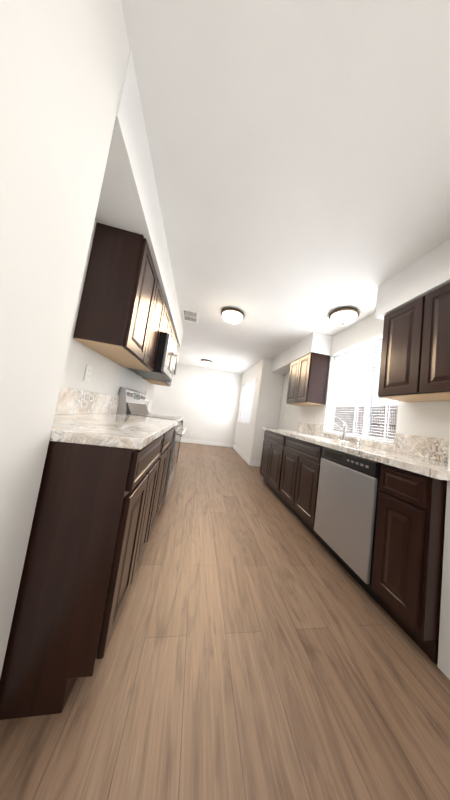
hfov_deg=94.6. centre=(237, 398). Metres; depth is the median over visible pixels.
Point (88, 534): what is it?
base cabinet
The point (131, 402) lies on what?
range
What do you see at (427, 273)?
soffit
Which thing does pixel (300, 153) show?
ceiling
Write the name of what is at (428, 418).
wall
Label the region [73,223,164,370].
upper cabinet
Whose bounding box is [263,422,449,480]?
countertop
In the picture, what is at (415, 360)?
upper cabinet
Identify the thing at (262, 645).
floor
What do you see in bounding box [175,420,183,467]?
base cabinet
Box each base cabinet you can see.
[0,435,163,719]
[146,426,174,541]
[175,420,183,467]
[260,430,285,501]
[279,436,323,542]
[371,463,446,663]
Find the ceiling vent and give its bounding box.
[182,309,197,322]
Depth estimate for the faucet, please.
2.50 m
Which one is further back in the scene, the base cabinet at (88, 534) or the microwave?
the microwave
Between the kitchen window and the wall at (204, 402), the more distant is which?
the wall at (204, 402)
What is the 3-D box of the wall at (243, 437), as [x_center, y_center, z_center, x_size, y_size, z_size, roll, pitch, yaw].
[0.278,0.332,5.820,0.120,2.440,2.140,9,-5,-10]
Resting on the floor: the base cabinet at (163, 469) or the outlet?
the base cabinet at (163, 469)
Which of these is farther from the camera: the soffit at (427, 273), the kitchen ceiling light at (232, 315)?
the kitchen ceiling light at (232, 315)
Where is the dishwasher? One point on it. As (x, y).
(346, 511)
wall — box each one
[0,0,129,677]
[60,220,153,411]
[151,363,242,443]
[233,359,261,458]
[249,358,283,461]
[278,313,449,444]
[437,436,449,679]
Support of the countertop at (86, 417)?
on the base cabinet at (163, 469)
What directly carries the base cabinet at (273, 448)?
on the floor
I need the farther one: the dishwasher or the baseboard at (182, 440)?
the baseboard at (182, 440)
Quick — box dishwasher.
[314,447,380,603]
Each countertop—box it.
[49,387,184,449]
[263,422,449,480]
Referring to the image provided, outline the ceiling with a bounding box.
[121,0,449,373]
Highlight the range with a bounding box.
[117,387,185,502]
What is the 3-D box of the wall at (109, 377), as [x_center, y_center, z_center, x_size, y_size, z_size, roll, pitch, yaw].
[-1.475,-0.207,2.076,0.600,2.440,2.965,9,-5,-10]
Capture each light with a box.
[201,360,212,365]
[221,308,244,323]
[329,307,359,325]
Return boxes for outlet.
[83,364,91,381]
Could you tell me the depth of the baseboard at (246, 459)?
5.31 m
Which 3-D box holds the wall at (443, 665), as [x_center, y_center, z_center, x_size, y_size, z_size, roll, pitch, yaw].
[1.742,0.027,-0.440,0.675,2.440,3.220,9,-5,-10]
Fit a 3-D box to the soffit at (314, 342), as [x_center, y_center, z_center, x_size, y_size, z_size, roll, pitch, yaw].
[1.119,-0.784,3.961,0.320,0.305,1.700,9,-5,-10]
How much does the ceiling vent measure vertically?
0.008 m
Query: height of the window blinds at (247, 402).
1.144 m
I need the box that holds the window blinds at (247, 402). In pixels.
[239,378,255,423]
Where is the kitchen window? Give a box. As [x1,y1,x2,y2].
[328,340,397,443]
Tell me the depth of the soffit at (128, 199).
1.13 m
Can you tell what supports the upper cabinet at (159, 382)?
attached to the wall at (109, 377)
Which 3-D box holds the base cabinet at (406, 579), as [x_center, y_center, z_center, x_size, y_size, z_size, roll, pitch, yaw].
[1.200,0.880,1.219,0.647,0.874,0.306,9,-5,-10]
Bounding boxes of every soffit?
[95,49,182,347]
[272,332,331,374]
[375,238,449,319]
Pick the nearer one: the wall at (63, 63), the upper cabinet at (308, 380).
the wall at (63, 63)
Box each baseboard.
[180,438,232,446]
[232,445,250,465]
[250,461,260,466]
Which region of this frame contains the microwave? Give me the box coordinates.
[128,331,178,381]
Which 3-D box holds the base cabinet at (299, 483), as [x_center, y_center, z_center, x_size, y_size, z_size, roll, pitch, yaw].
[0.977,0.944,2.388,0.647,0.874,0.846,9,-5,-10]
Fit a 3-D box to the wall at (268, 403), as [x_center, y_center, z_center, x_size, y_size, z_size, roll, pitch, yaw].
[0.755,0.312,4.760,0.665,2.440,0.120,9,-5,-10]
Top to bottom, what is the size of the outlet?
0.118 m
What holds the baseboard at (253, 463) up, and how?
attached to the wall at (268, 403)
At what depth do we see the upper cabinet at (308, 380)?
3.12 m
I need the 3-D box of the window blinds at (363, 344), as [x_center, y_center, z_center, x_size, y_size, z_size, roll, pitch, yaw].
[1.480,-0.114,2.531,0.056,1.164,1.098,9,-5,-10]
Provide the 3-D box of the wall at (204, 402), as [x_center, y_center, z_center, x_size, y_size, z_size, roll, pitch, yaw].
[-0.978,0.236,6.737,3.355,2.440,0.120,9,-5,-10]
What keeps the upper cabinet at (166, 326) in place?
attached to the wall at (109, 377)
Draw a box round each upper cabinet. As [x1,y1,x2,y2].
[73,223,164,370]
[143,330,177,385]
[160,303,172,337]
[286,352,329,405]
[378,283,449,401]
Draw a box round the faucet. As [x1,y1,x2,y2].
[324,416,352,442]
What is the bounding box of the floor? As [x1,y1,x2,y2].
[0,442,449,799]
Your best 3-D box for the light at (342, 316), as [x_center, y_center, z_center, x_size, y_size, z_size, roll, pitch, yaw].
[1.275,-0.956,2.492,0.330,0.155,0.330,9,-5,-10]
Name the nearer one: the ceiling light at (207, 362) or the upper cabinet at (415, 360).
the upper cabinet at (415, 360)
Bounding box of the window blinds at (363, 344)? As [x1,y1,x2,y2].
[325,334,397,443]

